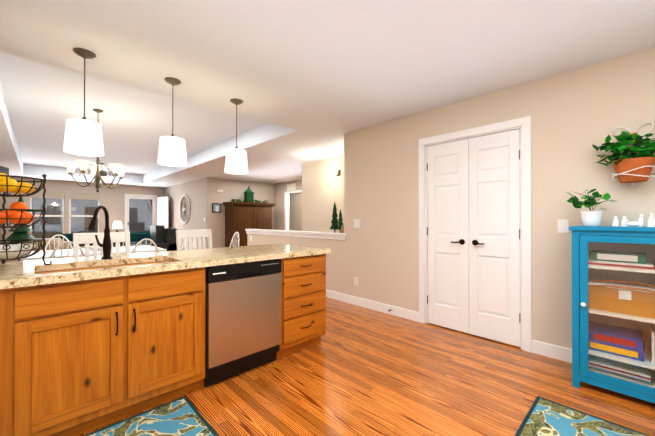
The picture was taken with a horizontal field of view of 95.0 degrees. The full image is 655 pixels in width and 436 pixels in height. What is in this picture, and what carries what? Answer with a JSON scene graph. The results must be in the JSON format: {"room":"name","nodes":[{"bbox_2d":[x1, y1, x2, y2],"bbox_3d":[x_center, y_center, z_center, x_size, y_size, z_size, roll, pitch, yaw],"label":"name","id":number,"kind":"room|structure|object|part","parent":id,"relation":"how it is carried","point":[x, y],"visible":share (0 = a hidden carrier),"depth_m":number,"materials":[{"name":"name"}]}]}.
{"room":"kitchen","nodes":[
{"label":"kitchen","id":0,"kind":"room"},
{"bbox_2d":[0,177,164,244],"bbox_3d":[-6.562,0.033,11.602,8.490,2.440,0.120,0,0,-44],"label":"wall","id":1,"kind":"structure","parent":0,"point":[112,200],"depth_m":10.34,"materials":[{"name":"beige paint"}]},
{"bbox_2d":[30,191,63,239],"bbox_3d":[-8.795,-0.068,9.431,0.796,1.496,0.085,0,0,-44],"label":"window","id":2,"kind":"structure","parent":1,"relation":"in","point":[55,195],"depth_m":9.46,"materials":[{"name":"white glass"}]},
{"bbox_2d":[69,193,99,232],"bbox_3d":[-8.140,-0.064,10.062,0.796,1.496,0.085,0,0,-44],"label":"window","id":3,"kind":"structure","parent":1,"relation":"in","point":[88,197],"depth_m":9.99,"materials":[{"name":"white glass"}]},
{"bbox_2d":[127,196,154,231],"bbox_3d":[-6.949,0.227,11.196,0.906,2.048,0.075,0,0,-44],"label":"entry door","id":4,"kind":"structure","parent":1,"relation":"in","point":[152,205],"depth_m":11.20,"materials":[{"name":"white glass"}]},
{"bbox_2d":[156,197,169,227],"bbox_3d":[-6.154,0.231,11.257,0.900,2.020,0.139,0,0,36],"label":"door leaf","id":5,"kind":"structure","parent":4,"relation":"attached to","point":[162,210],"depth_m":11.16,"materials":[{"name":"white paint"}]},
{"bbox_2d":[125,194,156,231],"bbox_3d":[-6.917,0.191,11.163,1.050,2.120,0.018,0,0,-44],"label":"door frame","id":6,"kind":"structure","parent":1,"relation":"attached to","point":[126,195],"depth_m":10.90,"materials":[{"name":"white wood"}]},
{"bbox_2d":[284,190,301,229],"bbox_3d":[-1.092,0.184,9.701,0.021,2.120,0.990,0,0,-44],"label":"door frame","id":7,"kind":"structure","parent":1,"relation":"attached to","point":[286,210],"depth_m":10.02,"materials":[{"name":"white wood"}]},
{"bbox_2d":[165,177,210,249],"bbox_3d":[-4.912,0.027,10.331,0.120,2.440,4.000,0,0,-44],"label":"wall","id":8,"kind":"structure","parent":0,"point":[197,192],"depth_m":9.65,"materials":[{"name":"beige paint"}]},
{"bbox_2d":[179,195,189,223],"bbox_3d":[-4.806,-0.294,10.087,0.064,0.976,0.976,0,0,-44],"label":"wall clock","id":9,"kind":"object","parent":8,"relation":"attached to","point":[184,203],"visible":1,"depth_m":10.06,"materials":[{"name":"white paint"}]},
{"bbox_2d":[211,178,274,247],"bbox_3d":[-2.709,0.024,9.761,2.260,2.440,0.120,0,0,-44],"label":"wall","id":10,"kind":"structure","parent":0,"point":[233,189],"depth_m":9.28,"materials":[{"name":"beige paint"}]},
{"bbox_2d":[212,203,220,212],"bbox_3d":[-3.339,-0.299,9.047,0.280,0.280,0.032,0,0,-44],"label":"picture frame","id":11,"kind":"object","parent":10,"relation":"attached to","point":[216,207],"visible":0.98,"depth_m":9.03,"materials":[{"name":"black plastic"}]},
{"bbox_2d":[274,180,301,229],"bbox_3d":[-1.268,0.025,9.970,0.136,2.440,1.820,0,0,-44],"label":"wall","id":12,"kind":"structure","parent":0,"point":[280,189],"depth_m":10.20,"materials":[{"name":"beige paint"}]},
{"bbox_3d":[-1.187,-1.006,9.803,0.015,0.220,0.460,0,0,-44],"label":"return air vent","id":13,"kind":"part","parent":12,"relation":"part of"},
{"bbox_2d":[289,193,301,230],"bbox_3d":[1.518,0.022,9.253,0.120,2.440,14.720,0,0,-44],"label":"wall","id":14,"kind":"structure","parent":0,"point":[295,211],"depth_m":12.08,"materials":[{"name":"beige paint"}]},
{"bbox_2d":[302,155,343,231],"bbox_3d":[0.437,0.004,5.765,0.120,2.440,2.800,0,0,-44],"label":"wall","id":15,"kind":"structure","parent":0,"point":[322,188],"depth_m":6.26,"materials":[{"name":"beige paint"}]},
{"bbox_2d":[333,170,340,175],"bbox_3d":[0.163,-0.885,5.866,0.139,0.120,0.120,0,0,-44],"label":"sconce","id":16,"kind":"object","parent":15,"relation":"attached to","point":[336,172],"visible":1,"depth_m":5.86,"materials":[{"name":"grey metal"}]},
{"bbox_2d":[0,260,654,435],"bbox_3d":[-1.452,1.257,6.298,8.490,0.060,14.840,0,0,-44],"label":"floor","id":17,"kind":"structure","parent":0,"point":[359,371],"depth_m":2.11,"materials":[{"name":"brown wood"}]},
{"bbox_2d":[5,193,34,261],"bbox_3d":[-8.575,0.270,8.394,0.780,1.935,0.800,0,0,-44],"label":"tree","id":18,"kind":"object","parent":17,"relation":"on","point":[21,233],"visible":0.29,"depth_m":8.26,"materials":[{"name":"green ceramic"}]},
{"bbox_2d":[24,239,84,250],"bbox_3d":[-4.971,0.824,5.749,0.940,0.800,0.950,0,0,-19],"label":"armchair","id":19,"kind":"object","parent":17,"relation":"on","point":[56,244],"visible":0.08,"depth_m":5.50,"materials":[{"name":"beige"}]},
{"bbox_2d":[45,234,72,249],"bbox_3d":[-4.067,0.738,4.553,0.424,0.965,0.477,0,0,-44],"label":"dining chair","id":20,"kind":"object","parent":17,"relation":"on","point":[58,235],"visible":0.25,"depth_m":4.70,"materials":[{"name":"white paint"}]},
{"bbox_2d":[49,241,84,258],"bbox_3d":[-2.960,0.732,3.406,0.424,0.965,0.477,0,0,-44],"label":"dining chair","id":21,"kind":"object","parent":17,"relation":"on","point":[61,244],"visible":0.15,"depth_m":3.22,"materials":[{"name":"white paint"}]},
{"bbox_2d":[20,245,166,260],"bbox_3d":[-3.240,0.806,4.229,1.500,0.821,1.000,0,0,-44],"label":"dining table","id":22,"kind":"object","parent":17,"relation":"on","point":[38,255],"visible":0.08,"depth_m":4.09,"materials":[{"name":"white paint"}]},
{"bbox_2d":[73,232,129,257],"bbox_3d":[-1.908,0.669,2.590,0.440,1.078,0.450,0,0,-44],"label":"stool","id":23,"kind":"object","parent":17,"relation":"on","point":[87,239],"visible":0.21,"depth_m":2.69,"materials":[{"name":"white paint"}]},
{"bbox_2d":[61,231,149,246],"bbox_3d":[-5.468,0.809,7.763,2.100,0.850,0.940,0,0,-44],"label":"sofa","id":24,"kind":"object","parent":17,"relation":"on","point":[136,236],"visible":0.06,"depth_m":8.07,"materials":[{"name":"teal"}]},
{"bbox_2d":[131,238,158,253],"bbox_3d":[-2.427,0.735,3.920,0.424,0.965,0.477,0,0,-44],"label":"dining chair","id":25,"kind":"object","parent":17,"relation":"on","point":[140,241],"visible":0.19,"depth_m":3.76,"materials":[{"name":"white paint"}]},
{"bbox_2d":[123,225,176,250],"bbox_3d":[-4.289,0.702,7.247,0.970,1.060,0.950,0,0,-44],"label":"recliner","id":26,"kind":"object","parent":17,"relation":"on","point":[162,236],"visible":0.29,"depth_m":7.16,"materials":[{"name":"grey leather"}]},
{"bbox_2d":[84,396,218,435],"bbox_3d":[-1.184,1.195,1.188,1.484,0.012,0.874,0,0,-44],"label":"rug","id":27,"kind":"object","parent":17,"relation":"on","point":[182,416],"visible":0.98,"depth_m":1.73,"materials":[{"name":"fabric"}]},
{"bbox_2d":[0,253,327,435],"bbox_3d":[-1.203,0.770,2.106,2.776,0.873,0.644,0,0,-44],"label":"kitchen island","id":28,"kind":"object","parent":17,"relation":"on","point":[89,343],"depth_m":1.80,"materials":[{"name":"brown wood"}]},
{"bbox_2d":[0,245,330,284],"bbox_3d":[-1.273,0.312,2.196,2.796,0.040,0.860,0,0,-44],"label":"island countertop","id":29,"kind":"structure","parent":28,"relation":"on","point":[17,272],"depth_m":2.06,"materials":[{"name":"beige stone"}]},
{"bbox_2d":[0,173,51,264],"bbox_3d":[-1.873,0.010,1.786,0.346,0.555,0.354,0,0,-44],"label":"fruit basket","id":30,"kind":"object","parent":29,"relation":"on","point":[17,213],"visible":1,"depth_m":1.76,"materials":[{"name":"grey metal"}]},
{"bbox_2d":[40,261,151,272],"bbox_3d":[-1.386,0.412,1.934,0.730,0.187,0.430,0,0,-44],"label":"sink","id":31,"kind":"object","parent":29,"relation":"in","point":[113,262],"depth_m":2.02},
{"bbox_2d":[88,205,111,260],"bbox_3d":[-1.559,0.102,2.061,0.157,0.378,0.244,0,0,-44],"label":"faucet","id":32,"kind":"object","parent":29,"relation":"on","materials":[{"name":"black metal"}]},
{"bbox_2d":[204,259,280,386],"bbox_3d":[-0.743,0.764,2.419,0.610,0.848,0.433,0,0,-44],"label":"dishwasher","id":33,"kind":"object","parent":28,"relation":"in","point":[242,299],"depth_m":2.23,"materials":[{"name":"silver metal"}]},
{"bbox_2d":[176,229,211,250],"bbox_3d":[-1.414,0.674,3.414,0.450,1.078,0.440,0,0,39],"label":"stool","id":34,"kind":"object","parent":17,"relation":"on","point":[194,234],"visible":0.33,"depth_m":3.52,"materials":[{"name":"white paint"}]},
{"bbox_2d":[230,232,238,246],"bbox_3d":[-1.915,0.744,5.646,0.477,0.965,0.424,0,0,-44],"label":"dining chair","id":35,"kind":"object","parent":17,"relation":"on","point":[236,233],"visible":0.31,"depth_m":5.80,"materials":[{"name":"white paint"}]},
{"bbox_2d":[223,186,274,246],"bbox_3d":[-2.452,0.111,9.472,1.510,2.263,0.608,0,0,-44],"label":"armoire","id":36,"kind":"object","parent":17,"relation":"on","point":[247,212],"visible":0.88,"depth_m":9.14,"materials":[{"name":"brown wood"}]},
{"bbox_2d":[515,396,649,435],"bbox_3d":[1.662,1.196,1.335,0.584,0.012,1.334,0,0,-44],"label":"rug","id":37,"kind":"object","parent":17,"relation":"on","point":[545,417],"visible":1,"depth_m":1.73,"materials":[{"name":"multicoloured fabric"}]},
{"bbox_2d":[566,189,654,402],"bbox_3d":[2.085,0.493,2.103,0.453,1.427,0.654,0,0,-44],"label":"cabinet","id":38,"kind":"object","parent":17,"relation":"on","point":[613,307],"visible":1,"depth_m":2.08,"materials":[{"name":"teal paint"}]},
{"bbox_3d":[-7.197,0.947,10.276,0.500,0.600,0.500,0,0,-44],"label":"side table","id":39,"kind":"object","parent":17,"relation":"on","visible":0},
{"bbox_2d":[112,221,122,231],"bbox_3d":[-7.197,0.376,10.278,0.300,0.540,0.300,0,0,-44],"label":"table lamp","id":40,"kind":"object","parent":39,"relation":"on","point":[117,225],"visible":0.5,"depth_m":10.19,"materials":[{"name":"white fabric"}]},
{"bbox_2d":[0,0,654,187],"bbox_3d":[-1.452,-1.393,6.312,8.490,0.360,14.840,0,0,-44],"label":"ceiling","id":41,"kind":"structure","parent":0,"point":[306,81],"depth_m":2.46,"materials":[{"name":"white paint"}]},
{"bbox_2d":[63,48,103,155],"bbox_3d":[-1.812,-0.858,2.238,0.236,0.750,0.236,0,0,-44],"label":"pendant light","id":42,"kind":"object","parent":41,"relation":"hanging from","point":[83,136],"visible":1,"depth_m":2.18,"materials":[{"name":"white fabric"}]},
{"bbox_2d":[64,109,126,191],"bbox_3d":[-3.258,-0.943,4.258,0.735,1.160,0.709,0,0,-44],"label":"chandelier","id":43,"kind":"object","parent":41,"relation":"hanging from","point":[95,171],"visible":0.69,"depth_m":4.19,"materials":[{"name":"white glass"}]},
{"bbox_2d":[68,163,131,179],"bbox_3d":[-6.219,-1.268,8.296,1.423,0.470,1.404,0,0,-44],"label":"ceiling fan","id":44,"kind":"object","parent":41,"relation":"hanging from","point":[103,174],"visible":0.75,"depth_m":8.18,"materials":[{"name":"grey metal"}]},
{"bbox_2d":[158,77,186,166],"bbox_3d":[-1.387,-0.856,2.690,0.236,0.750,0.236,0,0,-44],"label":"pendant light","id":45,"kind":"object","parent":41,"relation":"hanging from","point":[172,150],"visible":1,"depth_m":2.62,"materials":[{"name":"white fabric"}]},
{"bbox_2d":[225,98,247,173],"bbox_3d":[-0.954,-0.853,3.149,0.236,0.750,0.236,0,0,-44],"label":"pendant light","id":46,"kind":"object","parent":41,"relation":"hanging from","point":[236,161],"visible":1,"depth_m":3.07,"materials":[{"name":"white fabric"}]},
{"bbox_2d":[247,48,654,348],"bbox_3d":[0.955,-0.006,3.715,0.120,2.440,7.530,0,0,-44],"label":"wall","id":47,"kind":"structure","parent":0,"point":[576,114],"depth_m":2.68,"materials":[{"name":"beige paint"}]},
{"bbox_2d":[245,229,345,239],"bbox_3d":[-0.685,0.278,5.414,0.190,0.100,2.875,0,0,-44],"label":"trim","id":48,"kind":"structure","parent":47,"relation":"on","point":[321,235],"depth_m":5.06,"materials":[{"name":"white wood"}]},
{"bbox_2d":[330,202,343,232],"bbox_3d":[0.154,-0.013,4.546,0.162,0.470,0.293,0,0,-44],"label":"trees","id":49,"kind":"object","parent":48,"relation":"on","point":[334,225],"visible":1,"depth_m":4.54,"materials":[{"name":"green plant"}]},
{"bbox_2d":[354,277,357,285],"bbox_3d":[0.399,0.887,4.195,0.007,0.115,0.072,0,0,-44],"label":"outlet","id":50,"kind":"object","parent":47,"relation":"attached to","point":[355,278],"depth_m":4.19,"materials":[{"name":"white paint"}]},
{"bbox_2d":[354,219,359,227],"bbox_3d":[0.408,0.077,4.187,0.012,0.115,0.115,0,0,-44],"label":"switch plate","id":51,"kind":"object","parent":47,"relation":"attached to","point":[356,221],"depth_m":4.18,"materials":[{"name":"white paint"}]},
{"bbox_2d":[326,290,418,321],"bbox_3d":[-0.329,1.163,4.926,0.040,0.115,3.996,0,0,-44],"label":"baseboard","id":52,"kind":"structure","parent":47,"relation":"attached to","point":[381,307],"depth_m":3.94,"materials":[{"name":"white wood"}]},
{"bbox_2d":[427,129,519,346],"bbox_3d":[1.458,0.186,3.108,0.092,2.026,0.932,0,0,-44],"label":"pantry doors","id":53,"kind":"structure","parent":47,"relation":"in","point":[473,221],"depth_m":3.06,"materials":[{"name":"white wood"}]},
{"bbox_2d":[418,116,531,352],"bbox_3d":[1.562,0.147,3.209,0.328,2.130,1.108,0,0,-44],"label":"trim","id":54,"kind":"structure","parent":47,"relation":"attached to","point":[524,123],"depth_m":2.77,"materials":[{"name":"white wood"}]},
{"bbox_2d":[532,340,571,362],"bbox_3d":[2.679,1.148,1.826,0.014,0.115,2.426,0,0,-44],"label":"baseboard","id":55,"kind":"structure","parent":47,"relation":"attached to","point":[552,351],"depth_m":2.58,"materials":[{"name":"white wood"}]},
{"bbox_2d":[558,219,567,232],"bbox_3d":[1.994,0.068,2.543,0.012,0.115,0.072,0,0,-44],"label":"switch plate","id":56,"kind":"object","parent":47,"relation":"attached to","point":[562,225],"depth_m":2.54,"materials":[{"name":"white paint"}]},
{"bbox_2d":[592,122,654,185],"bbox_3d":[2.223,-0.469,2.166,0.279,0.457,0.472,0,0,-44],"label":"wall planter","id":57,"kind":"object","parent":47,"relation":"attached to","point":[634,169],"visible":1,"depth_m":2.14,"materials":[{"name":"orange ceramic"}]},
{"bbox_3d":[-4.506,-0.007,3.442,0.120,2.440,14.720,0,0,-44],"label":"wall","id":58,"kind":"structure","parent":0,"visible":0},
{"bbox_2d":[0,166,8,196],"bbox_3d":[-6.597,-0.755,5.931,0.366,0.620,1.002,0,0,-44],"label":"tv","id":59,"kind":"object","parent":58,"relation":"attached to","point":[5,170],"visible":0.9,"depth_m":6.25,"materials":[{"name":"black"}]},
{"label":"outside","id":60,"kind":"structure","parent":0,"visible":0},
{"bbox_3d":[-28.805,1.783,29.792,80.000,0.120,56.800,0,0,-44],"label":"ground","id":61,"kind":"structure","parent":60,"visible":0},
{"bbox_2d":[32,198,151,238],"bbox_3d":[-20.445,-2.800,21.147,60.000,9.000,25.684,0,0,-44],"label":"houses","id":62,"kind":"structure","parent":61,"relation":"on","point":[90,205],"depth_m":25.40,"materials":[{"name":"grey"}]}
]}

